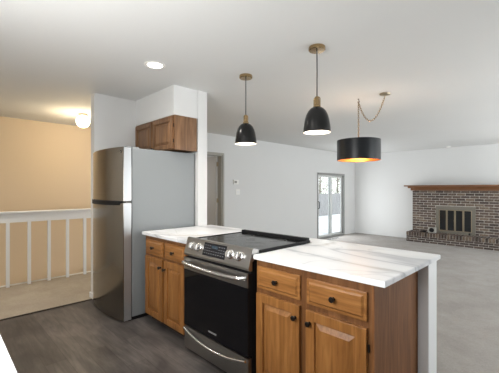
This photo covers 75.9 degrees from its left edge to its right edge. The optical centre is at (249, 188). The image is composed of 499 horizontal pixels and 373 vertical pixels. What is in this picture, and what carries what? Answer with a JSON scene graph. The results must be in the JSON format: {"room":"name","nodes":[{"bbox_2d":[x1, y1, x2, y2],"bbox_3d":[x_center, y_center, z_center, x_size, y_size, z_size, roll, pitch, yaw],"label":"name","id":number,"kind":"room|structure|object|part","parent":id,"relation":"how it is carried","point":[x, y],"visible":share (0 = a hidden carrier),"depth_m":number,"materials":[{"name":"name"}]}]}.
{"room":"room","nodes":[
{"label":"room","id":0,"kind":"room"},
{"bbox_2d":[0,116,90,285],"bbox_3d":[-3.210,0.945,5.391,4.260,4.230,1.110,0,0,-45],"label":"wall","id":1,"kind":"structure","parent":0,"point":[44,165],"depth_m":5.60,"materials":[{"name":"beige paint"}]},
{"bbox_2d":[0,272,226,372],"bbox_3d":[0.334,1.498,2.656,5.240,0.284,7.720,0,0,-45],"label":"floor","id":2,"kind":"structure","parent":0,"point":[78,337],"depth_m":2.92,"materials":[{"name":"grey wood"}]},
{"bbox_2d":[0,208,90,287],"bbox_3d":[-2.755,0.837,4.934,3.990,1.038,0.100,0,0,-45],"label":"stair railing","id":3,"kind":"object","parent":2,"relation":"on","point":[8,217],"visible":0.38,"depth_m":4.69,"materials":[{"name":"white paint"}]},
{"bbox_3d":[-2.755,0.331,4.934,3.990,0.026,0.100,0,0,-45],"label":"handrail","id":4,"kind":"part","parent":3,"relation":"part of","materials":[{"name":"white paint"}]},
{"bbox_2d":[92,146,194,321],"bbox_3d":[-1.304,0.462,3.814,0.961,1.794,0.872,0,0,-45],"label":"refrigerator","id":5,"kind":"object","parent":2,"relation":"on","point":[136,190],"visible":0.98,"depth_m":3.39,"materials":[{"name":"grey metal"}]},
{"bbox_3d":[-1.618,0.150,3.526,0.108,0.044,0.783,0,0,-45],"label":"handle","id":6,"kind":"part","parent":5,"relation":"part of","materials":[{"name":"black plastic"}]},
{"bbox_3d":[-1.572,-0.148,3.552,0.146,0.553,0.870,0,0,-45],"label":"freezer door","id":7,"kind":"part","parent":5,"relation":"part of","materials":[{"name":"silver metal"}]},
{"bbox_3d":[-1.572,0.749,3.552,0.146,1.202,0.870,0,0,-45],"label":"door","id":8,"kind":"part","parent":5,"relation":"part of","materials":[{"name":"silver metal"}]},
{"bbox_2d":[145,235,187,336],"bbox_3d":[-0.599,0.919,3.236,0.677,0.882,0.785,0,0,-45],"label":"base cabinet","id":9,"kind":"object","parent":2,"relation":"on","point":[164,269],"visible":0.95,"depth_m":2.99,"materials":[{"name":"brown wood"}]},
{"bbox_3d":[-0.942,0.975,3.166,0.024,0.590,0.345,0,0,-45],"label":"door","id":10,"kind":"part","parent":9,"relation":"part of","materials":[{"name":"brown wood"}]},
{"bbox_3d":[-0.942,0.586,3.166,0.024,0.145,0.345,0,0,-45],"label":"drawer","id":11,"kind":"part","parent":9,"relation":"part of","materials":[{"name":"brown wood"}]},
{"bbox_3d":[-0.680,0.975,2.900,0.024,0.590,0.340,0,0,-45],"label":"door","id":12,"kind":"part","parent":9,"relation":"part of","materials":[{"name":"brown wood"}]},
{"bbox_3d":[-0.680,0.586,2.900,0.024,0.145,0.340,0,0,-45],"label":"drawer","id":13,"kind":"part","parent":9,"relation":"part of","materials":[{"name":"brown wood"}]},
{"bbox_2d":[142,225,440,287],"bbox_3d":[0.086,0.461,2.737,0.900,0.030,2.513,0,0,-45],"label":"countertop","id":14,"kind":"structure","parent":9,"relation":"on","point":[382,267],"depth_m":2.07,"materials":[{"name":"white stone"}]},
{"bbox_2d":[181,229,309,372],"bbox_3d":[-0.051,0.882,2.639,0.769,0.956,0.786,0,0,-45],"label":"range","id":15,"kind":"object","parent":2,"relation":"on","point":[220,271],"visible":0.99,"depth_m":2.37,"materials":[{"name":"black metal"}]},
{"bbox_3d":[-0.477,0.471,2.620,0.056,0.069,0.070,0,0,-45],"label":"knob","id":16,"kind":"part","parent":15,"relation":"part of","materials":[{"name":"silver metal"}]},
{"bbox_3d":[-0.421,0.471,2.563,0.056,0.069,0.070,0,0,-45],"label":"knob","id":17,"kind":"part","parent":15,"relation":"part of","materials":[{"name":"silver metal"}]},
{"bbox_3d":[-0.300,0.611,2.395,0.072,0.044,0.760,0,0,-45],"label":"oven handle","id":18,"kind":"part","parent":15,"relation":"part of","materials":[{"name":"silver metal"}]},
{"bbox_3d":[-0.289,1.188,2.405,0.026,0.074,0.747,0,0,-45],"label":"drawer handle","id":19,"kind":"part","parent":15,"relation":"part of","materials":[{"name":"silver metal"}]},
{"bbox_3d":[-0.266,1.236,2.428,0.032,0.177,0.766,0,0,-45],"label":"storage drawer","id":20,"kind":"part","parent":15,"relation":"part of","materials":[{"name":"silver metal"}]},
{"bbox_3d":[-0.263,0.435,2.973,0.603,0.019,0.014,0,0,-45],"label":"trim","id":21,"kind":"part","parent":15,"relation":"part of","materials":[{"name":"black plastic"}]},
{"bbox_3d":[-0.265,0.853,2.429,0.030,0.565,0.766,0,0,-45],"label":"oven door","id":22,"kind":"part","parent":15,"relation":"part of","materials":[{"name":"black glass"}]},
{"bbox_3d":[-0.241,0.484,2.453,0.105,0.152,0.778,0,0,-45],"label":"control panel","id":23,"kind":"part","parent":15,"relation":"part of","materials":[{"name":"silver metal"}]},
{"bbox_3d":[-0.147,0.471,2.285,0.056,0.069,0.070,0,0,-45],"label":"knob","id":24,"kind":"part","parent":15,"relation":"part of","materials":[{"name":"silver metal"}]},
{"bbox_3d":[-0.084,0.471,2.221,0.056,0.069,0.070,0,0,-45],"label":"knob","id":25,"kind":"part","parent":15,"relation":"part of","materials":[{"name":"silver metal"}]},
{"bbox_2d":[201,232,301,249],"bbox_3d":[0.008,0.436,2.697,0.603,0.013,0.772,0,0,-45],"label":"cooktop","id":26,"kind":"object","parent":15,"relation":"in","point":[256,240],"depth_m":2.65,"materials":[{"name":"black glass"}]},
{"bbox_3d":[0.207,0.417,2.894,0.043,0.024,0.772,0,0,-45],"label":"trim","id":27,"kind":"part","parent":15,"relation":"part of","materials":[{"name":"black plastic"}]},
{"bbox_3d":[0.278,0.435,2.422,0.603,0.019,0.014,0,0,-45],"label":"trim","id":28,"kind":"part","parent":15,"relation":"part of","materials":[{"name":"black plastic"}]},
{"bbox_2d":[256,260,417,372],"bbox_3d":[0.540,0.919,2.084,0.685,0.882,0.815,0,0,-45],"label":"base cabinet","id":29,"kind":"object","parent":2,"relation":"on","point":[307,321],"visible":0.95,"depth_m":1.82,"materials":[{"name":"brown wood"}]},
{"bbox_3d":[0.177,0.983,2.028,0.024,0.574,0.355,0,0,-45],"label":"door","id":30,"kind":"part","parent":29,"relation":"part of","materials":[{"name":"brown wood"}]},
{"bbox_3d":[0.177,0.592,2.028,0.024,0.148,0.355,0,0,-45],"label":"drawer","id":31,"kind":"part","parent":29,"relation":"part of","materials":[{"name":"brown wood"}]},
{"bbox_3d":[0.442,0.597,1.718,0.033,0.033,0.033,0,0,-45],"label":"knob","id":32,"kind":"part","parent":29,"relation":"part of","materials":[{"name":"black metal"}]},
{"bbox_3d":[0.462,0.987,1.738,0.024,0.566,0.366,0,0,-45],"label":"door","id":33,"kind":"part","parent":29,"relation":"part of","materials":[{"name":"brown wood"}]},
{"bbox_3d":[0.462,0.597,1.738,0.024,0.150,0.366,0,0,-45],"label":"drawer","id":34,"kind":"part","parent":29,"relation":"part of","materials":[{"name":"brown wood"}]},
{"bbox_3d":[0.841,0.919,1.817,0.628,0.882,0.012,0,0,-45],"label":"panel","id":35,"kind":"part","parent":29,"relation":"part of","materials":[{"name":"brown wood"}]},
{"bbox_3d":[-1.034,0.919,0.807,0.657,0.882,2.560,0,0,-45],"label":"base cabinet","id":36,"kind":"object","parent":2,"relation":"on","visible":0},
{"bbox_2d":[0,335,16,372],"bbox_3d":[-1.037,0.461,0.789,0.658,0.030,2.620,0,0,-45],"label":"countertop","id":37,"kind":"structure","parent":36,"relation":"on","point":[6,364],"depth_m":0.82,"materials":[{"name":"white stone"}]},
{"bbox_2d":[91,93,135,292],"bbox_3d":[-1.590,0.095,4.299,0.980,2.530,0.120,0,0,-45],"label":"wall","id":38,"kind":"structure","parent":0,"point":[113,119],"depth_m":4.04,"materials":[{"name":"white paint"}]},
{"bbox_2d":[0,299,91,320],"bbox_3d":[-2.606,1.357,3.257,1.890,0.007,0.030,0,0,-45],"label":"trim","id":39,"kind":"structure","parent":38,"relation":"attached to","point":[88,299],"depth_m":3.56,"materials":[{"name":"brown wood"}]},
{"bbox_2d":[136,85,197,125],"bbox_3d":[-1.072,-1.002,4.054,0.324,0.335,0.955,0,0,-45],"label":"wall","id":40,"kind":"structure","parent":0,"point":[174,99],"depth_m":3.78,"materials":[{"name":"white paint"}]},
{"bbox_2d":[0,214,339,286],"bbox_3d":[-3.189,1.720,21.787,38.000,0.280,24.455,0,0,-45],"label":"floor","id":41,"kind":"structure","parent":0,"point":[323,220],"depth_m":12.96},
{"bbox_2d":[319,177,336,193],"bbox_3d":[4.968,-0.320,22.503,2.486,3.910,2.487,0,0,-45],"label":"tree","id":42,"kind":"object","parent":41,"relation":"on","point":[320,180],"visible":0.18,"depth_m":22.42,"materials":[{"name":"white plant"}]},
{"bbox_2d":[319,193,339,215],"bbox_3d":[3.462,0.933,17.874,20.000,1.295,0.062,0,0,-45],"label":"fence","id":43,"kind":"object","parent":41,"relation":"on","point":[323,198],"visible":0.12,"depth_m":18.98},
{"bbox_2d":[323,178,339,193],"bbox_3d":[6.740,-0.629,24.545,2.480,4.527,2.401,0,0,27],"label":"tree","id":44,"kind":"object","parent":41,"relation":"on","point":[338,180],"visible":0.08,"depth_m":24.47,"materials":[{"name":"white plant"}]},
{"bbox_2d":[189,90,206,225],"bbox_3d":[-0.905,0.095,4.208,0.130,2.530,0.970,0,0,-45],"label":"wall","id":45,"kind":"structure","parent":0,"point":[201,153],"depth_m":3.86,"materials":[{"name":"white paint"}]},
{"bbox_2d":[135,115,196,152],"bbox_3d":[-1.093,-0.636,4.023,0.357,0.392,0.966,0,0,-45],"label":"upper cabinet","id":46,"kind":"object","parent":45,"relation":"attached to","point":[174,133],"visible":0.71,"depth_m":3.74,"materials":[{"name":"brown wood"}]},
{"bbox_3d":[-1.354,-0.633,4.099,0.024,0.363,0.435,0,0,-45],"label":"door","id":47,"kind":"part","parent":46,"relation":"part of","materials":[{"name":"brown wood"}]},
{"bbox_3d":[-1.021,-0.633,3.760,0.024,0.363,0.445,0,0,-45],"label":"door","id":48,"kind":"part","parent":46,"relation":"part of","materials":[{"name":"brown wood"}]},
{"bbox_2d":[207,155,217,225],"bbox_3d":[-1.355,0.145,7.847,1.930,2.630,2.010,0,0,-45],"label":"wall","id":49,"kind":"structure","parent":0,"point":[207,155],"depth_m":8.65,"materials":[{"name":"white paint"}]},
{"bbox_2d":[207,156,218,224],"bbox_3d":[-1.019,0.315,7.304,0.124,2.050,0.835,0,0,-45],"label":"door","id":50,"kind":"structure","parent":49,"relation":"in","point":[212,200],"depth_m":7.14,"materials":[{"name":"grey paint"}]},
{"bbox_2d":[0,0,498,152],"bbox_3d":[2.034,-1.220,5.035,11.240,0.100,8.970,0,0,-45],"label":"ceiling","id":51,"kind":"structure","parent":0,"point":[437,60],"depth_m":2.92,"materials":[{"name":"paint"}]},
{"bbox_2d":[76,113,89,127],"bbox_3d":[-2.616,-1.064,5.029,0.200,0.212,0.200,0,0,-45],"label":"globe light","id":52,"kind":"object","parent":51,"relation":"attached to","point":[82,120],"visible":1,"depth_m":4.97,"materials":[{"name":"white glass"}]},
{"bbox_2d":[144,61,165,68],"bbox_3d":[-0.896,-1.167,3.032,0.200,0.006,0.200,0,0,-45],"label":"recessed light","id":53,"kind":"object","parent":51,"relation":"in","point":[150,64],"visible":1,"depth_m":3.03,"materials":[{"name":"white plastic"}]},
{"bbox_2d":[235,73,256,144],"bbox_3d":[-0.038,-0.816,3.314,0.224,0.708,0.224,0,0,-45],"label":"pendant light","id":54,"kind":"object","parent":51,"relation":"hanging from","point":[245,134],"visible":1,"depth_m":3.25,"materials":[{"name":"black metal"}]},
{"bbox_3d":[-0.038,-0.948,3.314,0.011,0.385,0.011,0,0,23],"label":"cord","id":55,"kind":"part","parent":54,"relation":"part of","materials":[{"name":"grey plastic"}]},
{"bbox_3d":[-0.038,-0.569,3.314,0.224,0.213,0.224,0,0,-45],"label":"lamp shade","id":56,"kind":"part","parent":54,"relation":"part of","materials":[{"name":"black metal"}]},
{"bbox_2d":[303,43,330,134],"bbox_3d":[0.558,-0.816,2.646,0.224,0.708,0.224,0,0,-45],"label":"pendant light","id":57,"kind":"object","parent":51,"relation":"hanging from","point":[317,122],"visible":1,"depth_m":2.59,"materials":[{"name":"black metal"}]},
{"bbox_3d":[0.558,-0.569,2.646,0.224,0.213,0.224,0,0,-45],"label":"lamp shade","id":58,"kind":"part","parent":57,"relation":"part of","materials":[{"name":"black metal"}]},
{"bbox_3d":[0.558,-0.948,2.646,0.011,0.385,0.011,0,0,23],"label":"cord","id":59,"kind":"part","parent":57,"relation":"part of","materials":[{"name":"grey plastic"}]},
{"bbox_2d":[337,92,390,161],"bbox_3d":[1.430,-0.769,4.151,0.546,0.802,0.614,0,0,-8],"label":"drum pendant","id":60,"kind":"object","parent":51,"relation":"hanging from","point":[355,149],"visible":1,"depth_m":3.96,"materials":[{"name":"black fabric"}]},
{"bbox_3d":[1.425,-0.499,4.185,0.546,0.262,0.546,0,0,-45],"label":"lamp shade","id":61,"kind":"part","parent":60,"relation":"part of","materials":[{"name":"black metal"}]},
{"bbox_3d":[1.543,-0.893,4.067,0.360,0.507,0.025,0,0,45],"label":"chain","id":62,"kind":"part","parent":60,"relation":"part of","materials":[{"name":"gold metal"}]},
{"bbox_2d":[207,133,354,237],"bbox_3d":[1.193,0.235,8.843,7.100,2.810,0.140,0,0,-45],"label":"wall","id":63,"kind":"structure","parent":0,"point":[277,185],"depth_m":8.23,"materials":[{"name":"white paint"}]},
{"bbox_2d":[207,152,223,225],"bbox_3d":[-0.948,0.292,6.725,0.957,2.128,0.160,0,0,-45],"label":"trim","id":64,"kind":"structure","parent":63,"relation":"attached to","point":[220,155],"depth_m":6.99,"materials":[{"name":"grey"}]},
{"bbox_2d":[317,172,344,238],"bbox_3d":[2.566,0.530,10.157,1.620,2.020,0.172,0,0,-45],"label":"door","id":65,"kind":"structure","parent":63,"relation":"in","point":[330,176],"depth_m":10.16,"materials":[{"name":"grey metal"}]},
{"bbox_3d":[2.321,0.535,9.899,0.810,1.910,0.035,0,0,-45],"label":"sliding panel","id":66,"kind":"part","parent":65,"relation":"part of","materials":[{"name":"glass"}]},
{"bbox_3d":[2.792,0.535,10.433,0.810,1.910,0.035,0,0,-45],"label":"sliding panel","id":67,"kind":"part","parent":65,"relation":"part of","materials":[{"name":"clear glass"}]},
{"bbox_2d":[324,233,498,372],"bbox_3d":[3.478,1.590,5.663,8.060,0.100,7.600,0,0,-45],"label":"floor","id":68,"kind":"structure","parent":0,"point":[467,278],"depth_m":4.36,"materials":[{"name":"grey carpet"}]},
{"bbox_2d":[404,185,498,250],"bbox_3d":[5.634,0.723,8.771,0.622,1.635,2.510,0,0,-45],"label":"fireplace","id":69,"kind":"object","parent":68,"relation":"on","point":[454,210],"visible":0.97,"depth_m":8.68,"materials":[{"name":"brown brick"}]},
{"bbox_2d":[428,227,436,232],"bbox_3d":[5.181,1.177,9.076,0.126,0.155,0.190,0,0,-45],"label":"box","id":70,"kind":"object","parent":69,"relation":"on","point":[430,229],"visible":1,"depth_m":9.04,"materials":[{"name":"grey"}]},
{"bbox_3d":[5.446,0.889,9.015,0.020,0.584,0.193,0,0,-45],"label":"glass door","id":71,"kind":"part","parent":69,"relation":"part of","materials":[{"name":"black glass"}]},
{"bbox_3d":[5.447,0.889,9.016,0.006,0.554,0.153,0,0,-45],"label":"pane","id":72,"kind":"part","parent":69,"relation":"part of","materials":[{"name":"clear glass"}]},
{"bbox_3d":[5.585,0.889,8.875,0.020,0.584,0.193,0,0,-45],"label":"glass door","id":73,"kind":"part","parent":69,"relation":"part of","materials":[{"name":"black glass"}]},
{"bbox_3d":[5.585,0.889,8.875,0.006,0.554,0.153,0,0,-45],"label":"pane","id":74,"kind":"part","parent":69,"relation":"part of","materials":[{"name":"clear glass"}]},
{"bbox_3d":[5.657,0.874,8.808,0.042,0.758,0.938,0,0,-45],"label":"insert frame","id":75,"kind":"part","parent":69,"relation":"part of","materials":[{"name":"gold metal"}]},
{"bbox_3d":[5.723,0.889,8.734,0.020,0.584,0.193,0,0,-45],"label":"glass door","id":76,"kind":"part","parent":69,"relation":"part of","materials":[{"name":"black glass"}]},
{"bbox_3d":[5.723,0.889,8.735,0.006,0.554,0.153,0,0,-45],"label":"pane","id":77,"kind":"part","parent":69,"relation":"part of","materials":[{"name":"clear glass"}]},
{"bbox_3d":[5.861,0.889,8.594,0.020,0.584,0.193,0,0,-45],"label":"glass door","id":78,"kind":"part","parent":69,"relation":"part of","materials":[{"name":"black glass"}]},
{"bbox_3d":[5.861,0.889,8.594,0.006,0.554,0.153,0,0,-45],"label":"pane","id":79,"kind":"part","parent":69,"relation":"part of","materials":[{"name":"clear glass"}]},
{"bbox_2d":[355,144,498,235],"bbox_3d":[6.436,0.235,8.487,0.120,2.810,7.720,0,0,-45],"label":"wall","id":80,"kind":"structure","parent":0,"point":[383,204],"depth_m":9.99,"materials":[{"name":"white paint"}]},
{"bbox_2d":[355,230,405,237],"bbox_3d":[6.351,1.495,8.477,0.015,0.090,7.585,0,0,-45],"label":"baseboard","id":81,"kind":"structure","parent":80,"relation":"attached to","point":[356,231],"depth_m":10.54,"materials":[{"name":"white paint"}]},
{"bbox_2d":[418,261,436,372],"bbox_3d":[0.296,0.918,2.948,0.165,0.884,2.510,0,0,-45],"label":"wall","id":82,"kind":"structure","parent":0,"point":[427,276],"depth_m":2.02,"materials":[{"name":"white paint"}]}
]}

